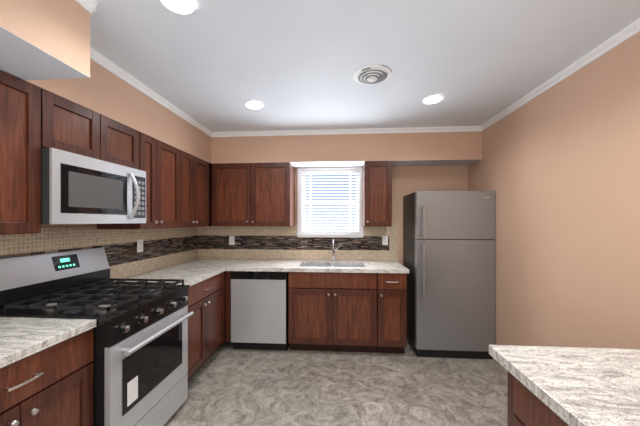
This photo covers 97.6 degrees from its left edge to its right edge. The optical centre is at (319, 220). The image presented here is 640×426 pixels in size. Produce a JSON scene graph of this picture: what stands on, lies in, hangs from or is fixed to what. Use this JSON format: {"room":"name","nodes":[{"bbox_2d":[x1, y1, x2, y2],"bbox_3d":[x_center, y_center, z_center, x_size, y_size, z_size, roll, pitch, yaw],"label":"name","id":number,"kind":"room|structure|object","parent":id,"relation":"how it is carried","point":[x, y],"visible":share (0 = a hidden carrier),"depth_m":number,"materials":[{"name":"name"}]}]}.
{"room":"kitchen","nodes":[
{"label":"kitchen","id":0,"kind":"room"},
{"bbox_2d":[0,0,89,79],"bbox_3d":[-1.567,-0.866,-0.359,0.686,0.360,3.460,0,0,4],"label":"soffit","id":1,"kind":"structure","parent":0,"point":[44,39],"depth_m":1.19,"materials":[{"name":"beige paint"}]},
{"bbox_2d":[75,0,96,14],"bbox_3d":[-1.205,-1.021,-0.367,0.036,0.050,3.496,0,0,4],"label":"crown molding","id":2,"kind":"structure","parent":1,"relation":"attached to","point":[90,5],"depth_m":1.32,"materials":[{"name":"white wood"}]},
{"bbox_2d":[41,224,96,227],"bbox_3d":[-1.926,0.184,0.829,0.200,2.460,6.180,0,0,4],"label":"wall","id":3,"kind":"structure","parent":0,"point":[64,225],"depth_m":1.92,"materials":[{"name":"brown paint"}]},
{"bbox_2d":[0,70,40,234],"bbox_3d":[-1.622,-0.309,0.988,0.379,0.747,0.920,0,0,4],"label":"upper cabinet","id":4,"kind":"object","parent":3,"relation":"attached to","point":[20,156],"visible":1,"depth_m":1.35,"materials":[{"name":"brown wood"}]},
{"bbox_2d":[41,89,138,169],"bbox_3d":[-1.577,-0.532,1.800,0.353,0.302,0.700,0,0,4],"label":"upper cabinet","id":5,"kind":"object","parent":3,"relation":"attached to","point":[69,126],"visible":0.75,"depth_m":1.69,"materials":[{"name":"brown wood"}]},
{"bbox_2d":[41,148,145,223],"bbox_3d":[-1.516,-0.179,1.795,0.464,0.393,0.700,0,0,4],"label":"microwave","id":6,"kind":"object","parent":5,"relation":"attached to","point":[78,189],"visible":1,"depth_m":1.64,"materials":[{"name":"silver metal"}]},
{"bbox_2d":[0,227,197,277],"bbox_3d":[-1.787,0.282,1.321,0.008,0.476,4.780,0,0,4],"label":"backsplash","id":7,"kind":"structure","parent":3,"relation":"attached to","point":[164,247],"depth_m":2.39,"materials":[{"name":"beige tile"}]},
{"bbox_2d":[137,240,142,252],"bbox_3d":[-1.686,0.234,2.627,0.007,0.116,0.072,0,0,4],"label":"electrical outlet","id":8,"kind":"object","parent":7,"relation":"attached to","point":[139,245],"visible":1,"depth_m":2.61,"materials":[{"name":"white plastic"}]},
{"bbox_2d":[97,132,164,228],"bbox_3d":[-1.544,-0.309,2.281,0.353,0.746,0.256,0,0,4],"label":"upper cabinet","id":9,"kind":"object","parent":3,"relation":"attached to","point":[151,150],"depth_m":2.28,"materials":[{"name":"brown wood"}]},
{"bbox_2d":[165,143,184,227],"bbox_3d":[-1.527,-0.309,2.520,0.353,0.746,0.458,0,0,4],"label":"upper cabinet","id":10,"kind":"object","parent":3,"relation":"attached to","point":[178,188],"depth_m":2.61,"materials":[{"name":"brown wood"}]},
{"bbox_2d":[185,152,196,226],"bbox_3d":[-1.506,-0.309,2.815,0.353,0.746,0.367,0,0,4],"label":"upper cabinet","id":11,"kind":"object","parent":3,"relation":"attached to","point":[190,160],"depth_m":2.87,"materials":[{"name":"brown wood"}]},
{"bbox_2d":[197,158,211,226],"bbox_3d":[-1.472,-0.309,3.284,0.353,0.746,0.808,0,0,4],"label":"upper cabinet","id":12,"kind":"object","parent":3,"relation":"attached to","point":[204,169],"depth_m":3.18,"materials":[{"name":"brown wood"}]},
{"bbox_2d":[24,59,211,162],"bbox_3d":[-1.542,-0.867,2.351,0.348,0.360,1.950,0,0,4],"label":"soffit","id":13,"kind":"structure","parent":0,"point":[101,90],"depth_m":2.03,"materials":[{"name":"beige paint"}]},
{"bbox_2d":[90,47,214,135],"bbox_3d":[-1.353,-1.021,2.317,0.036,0.050,1.910,0,0,4],"label":"crown molding","id":14,"kind":"structure","parent":13,"relation":"attached to","point":[95,56],"depth_m":2.14,"materials":[{"name":"white wood"}]},
{"bbox_2d":[164,339,506,425],"bbox_3d":[-0.103,1.464,0.699,3.855,0.100,6.180,0,0,4],"label":"floor","id":15,"kind":"structure","parent":0,"point":[228,385],"depth_m":2.34,"materials":[{"name":"tile"}]},
{"bbox_2d":[0,329,92,425],"bbox_3d":[-1.490,0.978,1.088,0.630,0.872,0.721,0,0,4],"label":"base cabinet","id":16,"kind":"object","parent":15,"relation":"on","point":[52,385],"visible":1,"depth_m":1.21,"materials":[{"name":"brown wood"}]},
{"bbox_2d":[0,317,95,367],"bbox_3d":[-1.544,0.519,0.181,0.635,0.039,2.541,0,0,4],"label":"countertop","id":17,"kind":"structure","parent":16,"relation":"on","point":[21,338],"depth_m":1.26,"materials":[{"name":"stone"}]},
{"bbox_2d":[0,247,193,425],"bbox_3d":[-1.361,0.811,1.819,0.773,1.205,0.744,0,0,4],"label":"range","id":18,"kind":"object","parent":15,"relation":"on","point":[140,353],"visible":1,"depth_m":1.68,"materials":[{"name":"silver metal"}]},
{"bbox_2d":[187,271,230,379],"bbox_3d":[-1.347,0.978,2.643,0.692,0.872,0.896,0,0,4],"label":"base cabinet","id":19,"kind":"object","parent":15,"relation":"on","point":[209,319],"visible":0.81,"depth_m":2.51,"materials":[{"name":"brown wood"}]},
{"bbox_2d":[113,266,227,285],"bbox_3d":[-1.357,0.520,2.615,0.660,0.039,0.840,0,0,4],"label":"countertop","id":20,"kind":"structure","parent":19,"relation":"on","point":[192,272],"depth_m":2.67,"materials":[{"name":"stone"}]},
{"bbox_2d":[173,259,408,272],"bbox_3d":[-0.347,0.590,3.286,2.580,0.179,0.635,0,0,4],"label":"countertop","id":21,"kind":"structure","parent":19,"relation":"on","point":[338,266],"depth_m":3.15,"materials":[{"name":"stone"}]},
{"bbox_2d":[331,239,341,260],"bbox_3d":[0.200,0.360,3.406,0.134,0.277,0.226,0,0,4],"label":"faucet","id":22,"kind":"object","parent":21,"relation":"on","point":[333,252],"visible":1,"depth_m":3.48,"materials":[{"name":"silver metal"}]},
{"bbox_2d":[231,271,289,350],"bbox_3d":[-0.642,0.978,3.301,0.600,0.872,0.602,0,0,4],"label":"dishwasher","id":23,"kind":"object","parent":15,"relation":"on","point":[259,310],"visible":0.69,"depth_m":3.00,"materials":[{"name":"silver metal"}]},
{"bbox_2d":[288,272,376,352],"bbox_3d":[0.149,0.978,3.248,0.935,0.873,0.656,0,0,4],"label":"base cabinet","id":24,"kind":"object","parent":15,"relation":"on","point":[331,311],"visible":0.96,"depth_m":2.95,"materials":[{"name":"brown wood"}]},
{"bbox_2d":[376,273,406,352],"bbox_3d":[0.769,0.978,3.198,0.300,0.873,0.668,0,0,4],"label":"base cabinet","id":25,"kind":"object","parent":15,"relation":"on","point":[391,313],"visible":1,"depth_m":2.91,"materials":[{"name":"brown wood"}]},
{"bbox_2d":[403,191,494,358],"bbox_3d":[1.404,0.554,3.129,0.780,1.720,0.678,0,0,4],"label":"refrigerator","id":26,"kind":"object","parent":15,"relation":"on","point":[448,253],"visible":1,"depth_m":2.86,"materials":[{"name":"silver metal"}]},
{"bbox_2d":[507,371,568,425],"bbox_3d":[1.162,0.978,0.754,0.930,0.872,0.611,0,0,4],"label":"base cabinet","id":27,"kind":"object","parent":15,"relation":"on","point":[526,406],"visible":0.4,"depth_m":0.95,"materials":[{"name":"brown wood"}]},
{"bbox_2d":[489,345,639,425],"bbox_3d":[1.055,0.519,-0.461,0.971,0.039,3.130,0,0,4],"label":"countertop","id":28,"kind":"structure","parent":27,"relation":"on","point":[574,386],"depth_m":0.89,"materials":[{"name":"stone"}]},
{"bbox_2d":[211,131,481,167],"bbox_3d":[0.090,-0.866,3.408,3.455,0.361,0.348,0,0,4],"label":"soffit","id":29,"kind":"structure","parent":0,"point":[433,148],"depth_m":3.22,"materials":[{"name":"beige paint"}]},
{"bbox_2d":[210,126,478,136],"bbox_3d":[0.226,-1.021,3.206,3.060,0.050,0.036,0,0,4],"label":"crown molding","id":30,"kind":"structure","parent":29,"relation":"attached to","point":[455,128],"depth_m":3.19,"materials":[{"name":"white wood"}]},
{"bbox_2d":[90,0,639,131],"bbox_3d":[-0.103,-1.096,0.699,3.855,0.100,6.180,0,0,4],"label":"ceiling","id":31,"kind":"structure","parent":0,"point":[214,65],"depth_m":1.75,"materials":[{"name":"white paint"}]},
{"bbox_2d":[161,0,193,13],"bbox_3d":[-0.677,-1.041,1.331,0.144,0.009,0.144,0,0,4],"label":"recessed light","id":32,"kind":"object","parent":31,"relation":"in","point":[183,6],"visible":1,"depth_m":1.35,"materials":[{"name":"white"}]},
{"bbox_2d":[246,101,261,108],"bbox_3d":[-0.592,-1.041,2.518,0.144,0.009,0.144,0,0,4],"label":"recessed light","id":33,"kind":"object","parent":31,"relation":"in","point":[254,105],"visible":0.96,"depth_m":2.51,"materials":[{"name":"white"}]},
{"bbox_2d":[353,65,391,84],"bbox_3d":[0.374,-1.026,2.009,0.270,0.040,0.270,0,0,4],"label":"ceiling vent","id":34,"kind":"object","parent":31,"relation":"in","point":[371,74],"visible":1,"depth_m":1.97,"materials":[{"name":"white"}]},
{"bbox_2d":[423,96,440,103],"bbox_3d":[0.964,-1.041,2.408,0.144,0.009,0.144,0,0,4],"label":"recessed light","id":35,"kind":"object","parent":31,"relation":"in","point":[431,99],"visible":0.96,"depth_m":2.39,"materials":[{"name":"white"}]},
{"bbox_2d":[295,166,467,264],"bbox_3d":[0.110,0.184,3.682,3.455,2.460,0.200,0,0,4],"label":"wall","id":36,"kind":"structure","parent":0,"point":[406,180],"depth_m":3.51,"materials":[{"name":"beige paint"}]},
{"bbox_2d":[212,163,294,225],"bbox_3d":[-0.806,-0.309,3.455,0.940,0.747,0.379,0,0,4],"label":"upper cabinet","id":37,"kind":"object","parent":36,"relation":"attached to","point":[253,194],"visible":1,"depth_m":3.30,"materials":[{"name":"brown wood"}]},
{"bbox_2d":[198,224,397,260],"bbox_3d":[-0.320,0.282,3.608,2.592,0.476,0.008,0,0,4],"label":"backsplash","id":38,"kind":"structure","parent":36,"relation":"attached to","point":[270,242],"depth_m":3.61,"materials":[{"name":"beige tile"}]},
{"bbox_2d":[229,236,234,244],"bbox_3d":[-1.153,0.254,3.660,0.072,0.116,0.007,0,0,4],"label":"electrical outlet","id":39,"kind":"object","parent":38,"relation":"attached to","point":[231,240],"visible":1,"depth_m":3.66,"materials":[{"name":"white plastic"}]},
{"bbox_2d":[382,236,387,244],"bbox_3d":[0.818,0.244,3.519,0.072,0.116,0.007,0,0,4],"label":"electrical outlet","id":40,"kind":"object","parent":38,"relation":"attached to","point":[384,240],"visible":1,"depth_m":3.52,"materials":[{"name":"white plastic"}]},
{"bbox_2d":[296,167,363,237],"bbox_3d":[0.130,-0.236,3.575,0.860,0.891,0.050,0,0,4],"label":"window","id":41,"kind":"structure","parent":36,"relation":"in","point":[360,235],"depth_m":3.57,"materials":[{"name":"white"}]},
{"bbox_2d":[302,170,358,232],"bbox_3d":[0.133,-0.244,3.616,0.740,0.806,0.060,0,0,4],"label":"window blinds","id":42,"kind":"object","parent":41,"relation":"attached to","point":[344,172],"visible":0.9,"depth_m":3.61,"materials":[{"name":"white plastic"}]},
{"bbox_2d":[302,173,358,231],"bbox_3d":[0.138,-0.243,3.695,0.742,0.815,0.050,0,0,4],"label":"window pane","id":43,"kind":"object","parent":36,"relation":"in","point":[329,199],"depth_m":3.69,"materials":[{"name":"white"}]},
{"bbox_2d":[362,161,391,226],"bbox_3d":[0.675,-0.309,3.349,0.310,0.747,0.379,0,0,4],"label":"upper cabinet","id":44,"kind":"object","parent":36,"relation":"attached to","point":[376,193],"visible":0.94,"depth_m":3.19,"materials":[{"name":"brown wood"}]},
{"bbox_2d":[468,32,639,366],"bbox_3d":[1.720,0.184,0.569,0.200,2.460,6.180,0,0,4],"label":"wall","id":45,"kind":"structure","parent":0,"point":[556,168],"depth_m":1.91,"materials":[{"name":"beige paint"}]},
{"bbox_2d":[479,18,639,130],"bbox_3d":[1.590,-1.021,0.404,0.036,0.050,5.432,0,0,4],"label":"crown molding","id":46,"kind":"structure","parent":45,"relation":"attached to","point":[612,42],"depth_m":1.86,"materials":[{"name":"white wood"}]}
]}

